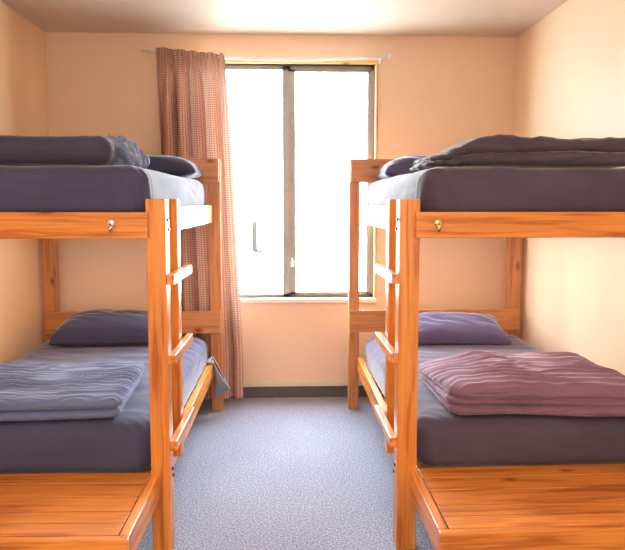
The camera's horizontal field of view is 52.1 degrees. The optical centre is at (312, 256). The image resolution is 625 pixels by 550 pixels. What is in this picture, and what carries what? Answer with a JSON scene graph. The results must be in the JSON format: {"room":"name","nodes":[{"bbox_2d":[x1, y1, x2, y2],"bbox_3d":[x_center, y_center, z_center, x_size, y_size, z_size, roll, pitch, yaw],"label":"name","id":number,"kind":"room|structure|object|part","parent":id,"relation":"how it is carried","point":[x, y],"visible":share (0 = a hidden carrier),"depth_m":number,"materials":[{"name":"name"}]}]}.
{"room":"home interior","nodes":[
{"label":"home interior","id":0,"kind":"room"},
{"bbox_2d":[0,1,48,363],"bbox_3d":[-1.776,0.000,1.463,0.100,2.600,6.455,0,5,-2],"label":"wall","id":1,"kind":"structure","parent":0,"point":[23,72],"depth_m":4.01,"materials":[{"name":"beige paint"}]},
{"bbox_2d":[45,32,516,381],"bbox_3d":[-0.200,-0.270,4.670,3.306,2.600,0.150,0,5,-2],"label":"wall","id":2,"kind":"structure","parent":0,"point":[436,94],"depth_m":4.57,"materials":[{"name":"beige paint"}]},
{"bbox_2d":[140,47,391,63],"bbox_3d":[-0.316,-1.394,4.434,1.729,0.092,0.119,0,5,-2],"label":"curtain rod","id":3,"kind":"object","parent":2,"relation":"attached to","point":[152,51],"visible":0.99,"depth_m":4.39,"materials":[{"name":"white metal"}]},
{"bbox_2d":[156,47,242,398],"bbox_3d":[-0.775,-0.210,4.442,0.573,2.430,0.150,0,5,1],"label":"curtain","id":4,"kind":"object","parent":3,"relation":"hanging from","point":[192,85],"visible":0.52,"depth_m":4.39,"materials":[{"name":"brown fabric"}]},
{"bbox_2d":[230,386,367,397],"bbox_3d":[-0.196,0.993,4.695,3.306,0.080,0.012,0,5,-2],"label":"trim","id":5,"kind":"structure","parent":2,"relation":"attached to","point":[291,391],"depth_m":4.69,"materials":[{"name":"rubber"}]},
{"bbox_2d":[225,60,377,302],"bbox_3d":[-0.151,-0.529,4.612,1.228,1.725,0.135,0,5,-2],"label":"window","id":6,"kind":"structure","parent":2,"relation":"in","point":[288,72],"depth_m":4.61,"materials":[{"name":"grey metal"}]},
{"bbox_3d":[-0.150,-1.374,4.524,1.228,0.026,0.069,0,5,-2],"label":"architrave","id":7,"kind":"part","parent":6,"relation":"part of","materials":[{"name":"brown wood"}]},
{"bbox_3d":[-0.150,0.315,4.659,1.228,0.034,0.085,0,5,-2],"label":"sill","id":8,"kind":"part","parent":6,"relation":"part of","materials":[{"name":"beige wood"}]},
{"bbox_3d":[0.119,-0.531,4.630,0.596,1.617,0.019,0,5,-2],"label":"sliding sash","id":9,"kind":"part","parent":6,"relation":"part of","materials":[{"name":"white glass"}]},
{"bbox_3d":[0.456,-0.534,4.619,0.016,1.665,0.069,0,5,-2],"label":"architrave","id":10,"kind":"part","parent":6,"relation":"part of","materials":[{"name":"brown wood"}]},
{"bbox_2d":[243,380,362,386],"bbox_3d":[-0.196,0.932,4.689,3.306,0.038,0.014,0,5,-2],"label":"baseboard","id":11,"kind":"structure","parent":2,"relation":"attached to","point":[255,383],"depth_m":4.68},
{"bbox_2d":[0,0,567,36],"bbox_3d":[-0.074,-1.351,1.418,3.506,0.100,6.455,0,5,-2],"label":"ceiling","id":12,"kind":"structure","parent":0,"point":[461,18],"depth_m":4.03,"materials":[{"name":"white paint"}]},
{"bbox_2d":[137,397,433,549],"bbox_3d":[-0.074,1.340,1.644,3.506,0.100,6.455,0,5,-2],"label":"floor","id":13,"kind":"structure","parent":0,"point":[289,473],"depth_m":3.31,"materials":[{"name":"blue carpet"}]},
{"bbox_2d":[0,158,223,549],"bbox_3d":[-1.166,0.297,3.208,1.215,1.716,2.353,0,5,-1],"label":"bunk bed","id":14,"kind":"object","parent":13,"relation":"on","point":[39,511],"visible":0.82,"depth_m":2.52,"materials":[{"name":"brown wood"}]},
{"bbox_3d":[-1.763,0.203,4.327,0.076,1.715,0.078,0,5,-1],"label":"post","id":15,"kind":"part","parent":14,"relation":"part of","materials":[{"name":"brown wood"}]},
{"bbox_2d":[0,165,204,211],"bbox_3d":[-1.207,-0.323,3.353,1.061,0.235,1.722,0,5,-1],"label":"mattress","id":16,"kind":"object","parent":14,"relation":"on","point":[61,188],"visible":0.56,"depth_m":2.51,"materials":[{"name":"fabric"}]},
{"bbox_2d":[0,133,149,168],"bbox_3d":[-1.250,-0.447,2.825,0.994,0.193,0.542,0,5,-2],"label":"duvet","id":17,"kind":"object","parent":16,"relation":"on","point":[15,150],"visible":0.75,"depth_m":2.58,"materials":[{"name":"grey fabric"}]},
{"bbox_2d":[145,154,202,177],"bbox_3d":[-1.036,-0.558,3.979,0.658,0.156,0.425,0,5,-4],"label":"pillow","id":18,"kind":"object","parent":16,"relation":"on","point":[172,165],"visible":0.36,"depth_m":3.80,"materials":[{"name":"fabric"}]},
{"bbox_2d":[0,337,207,473],"bbox_3d":[-1.206,0.714,3.440,1.070,0.246,1.720,0,5,-1],"label":"mattress","id":19,"kind":"object","parent":14,"relation":"on","point":[120,443],"visible":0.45,"depth_m":2.61,"materials":[{"name":"fabric"}]},
{"bbox_2d":[0,361,144,420],"bbox_3d":[-1.273,0.594,2.892,0.936,0.114,0.646,0,5,-5],"label":"duvet","id":20,"kind":"object","parent":19,"relation":"on","point":[29,391],"visible":1,"depth_m":2.74,"materials":[{"name":"grey fabric"}]},
{"bbox_2d":[49,309,147,346],"bbox_3d":[-1.286,0.447,4.069,0.658,0.205,0.374,0,5,-5],"label":"pillow","id":21,"kind":"object","parent":19,"relation":"on","point":[98,327],"visible":0.79,"depth_m":3.91,"materials":[{"name":"purple fabric"}]},
{"bbox_3d":[-1.208,0.443,4.309,1.173,0.150,0.024,0,5,-1],"label":"headboard","id":22,"kind":"part","parent":14,"relation":"part of","materials":[{"name":"brown wood"}]},
{"bbox_3d":[-0.611,0.490,2.572,0.076,1.438,0.078,0,5,-1],"label":"post","id":23,"kind":"part","parent":14,"relation":"part of","materials":[{"name":"brown wood"}]},
{"bbox_3d":[-0.651,0.857,3.230,0.036,0.152,2.222,0,5,-1],"label":"rail","id":24,"kind":"part","parent":14,"relation":"part of","materials":[{"name":"brown wood"}]},
{"bbox_3d":[-0.663,-0.213,3.404,0.034,0.116,1.696,0,5,-1],"label":"rail","id":25,"kind":"part","parent":14,"relation":"part of","materials":[{"name":"brown wood"}]},
{"bbox_3d":[-1.208,-0.571,4.224,1.173,0.156,0.024,0,5,-1],"label":"headboard","id":26,"kind":"part","parent":14,"relation":"part of","materials":[{"name":"brown wood"}]},
{"bbox_3d":[-0.654,0.201,4.354,0.076,1.715,0.078,0,5,-1],"label":"post","id":27,"kind":"part","parent":14,"relation":"part of","materials":[{"name":"brown wood"}]},
{"bbox_2d":[206,356,229,398],"bbox_3d":[-0.636,0.800,4.234,0.173,0.290,0.079,-4,6,-37],"label":"cloth bag","id":28,"kind":"object","parent":14,"relation":"hanging from","point":[221,385],"visible":0.99,"depth_m":4.22,"materials":[{"name":"grey fabric"}]},
{"bbox_2d":[347,159,624,549],"bbox_3d":[0.886,0.290,3.288,1.220,1.716,2.353,0,5,-3],"label":"bunk bed","id":29,"kind":"object","parent":13,"relation":"on","point":[561,506],"visible":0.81,"depth_m":2.54,"materials":[{"name":"brown wood"}]},
{"bbox_3d":[0.282,0.198,4.391,0.070,1.715,0.078,0,5,-3],"label":"post","id":30,"kind":"part","parent":29,"relation":"part of","materials":[{"name":"brown wood"}]},
{"bbox_3d":[0.370,-0.217,3.445,0.034,0.116,1.696,0,5,-3],"label":"rail","id":31,"kind":"part","parent":29,"relation":"part of","materials":[{"name":"brown wood"}]},
{"bbox_3d":[0.844,-0.578,4.304,1.178,0.156,0.024,0,5,-3],"label":"headboard","id":32,"kind":"part","parent":29,"relation":"part of","materials":[{"name":"brown wood"}]},
{"bbox_3d":[0.383,0.853,3.271,0.036,0.152,2.222,0,5,-3],"label":"rail","id":33,"kind":"part","parent":29,"relation":"part of","materials":[{"name":"brown wood"}]},
{"bbox_3d":[0.382,0.487,2.612,0.081,1.438,0.078,0,5,-3],"label":"post","id":34,"kind":"part","parent":29,"relation":"part of","materials":[{"name":"brown wood"}]},
{"bbox_3d":[0.844,0.436,4.389,1.178,0.150,0.024,0,5,-3],"label":"headboard","id":35,"kind":"part","parent":29,"relation":"part of","materials":[{"name":"brown wood"}]},
{"bbox_2d":[365,335,624,466],"bbox_3d":[0.919,0.708,3.523,1.060,0.244,1.721,0,5,-3],"label":"mattress","id":36,"kind":"object","parent":29,"relation":"on","point":[445,438],"visible":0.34,"depth_m":2.68,"materials":[{"name":"purple fabric"}]},
{"bbox_2d":[418,312,511,344],"bbox_3d":[0.903,0.458,4.142,0.677,0.171,0.366,0,5,1],"label":"pillow","id":37,"kind":"object","parent":36,"relation":"on","point":[434,328],"visible":0.76,"depth_m":3.99,"materials":[{"name":"purple fabric"}]},
{"bbox_2d":[419,350,624,415],"bbox_3d":[0.967,0.562,2.964,0.878,0.173,0.682,0,5,1],"label":"duvet","id":38,"kind":"object","parent":36,"relation":"on","point":[475,382],"visible":1,"depth_m":2.70,"materials":[{"name":"pink fabric"}]},
{"bbox_2d":[367,167,624,211],"bbox_3d":[0.921,-0.327,3.436,1.058,0.229,1.722,0,5,-3],"label":"mattress","id":39,"kind":"object","parent":29,"relation":"on","point":[438,189],"visible":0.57,"depth_m":2.59,"materials":[{"name":"fabric"}]},
{"bbox_2d":[377,155,428,178],"bbox_3d":[0.753,-0.560,4.051,0.649,0.165,0.425,0,5,-1],"label":"pillow","id":40,"kind":"object","parent":39,"relation":"on","point":[402,165],"visible":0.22,"depth_m":3.86,"materials":[{"name":"fabric"}]},
{"bbox_2d":[410,134,624,170],"bbox_3d":[0.929,-0.465,2.909,0.914,0.150,0.588,0,5,-2],"label":"duvet","id":41,"kind":"object","parent":39,"relation":"on","point":[499,150],"visible":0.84,"depth_m":2.66,"materials":[{"name":"fabric"}]},
{"bbox_3d":[1.395,0.193,4.450,0.081,1.715,0.078,0,5,-3],"label":"post","id":42,"kind":"part","parent":29,"relation":"part of","materials":[{"name":"brown wood"}]},
{"bbox_2d":[514,0,624,374],"bbox_3d":[1.628,-0.011,1.598,0.100,2.600,6.455,0,5,-2],"label":"wall","id":43,"kind":"structure","parent":0,"point":[570,63],"depth_m":3.65,"materials":[{"name":"beige paint"}]}
]}

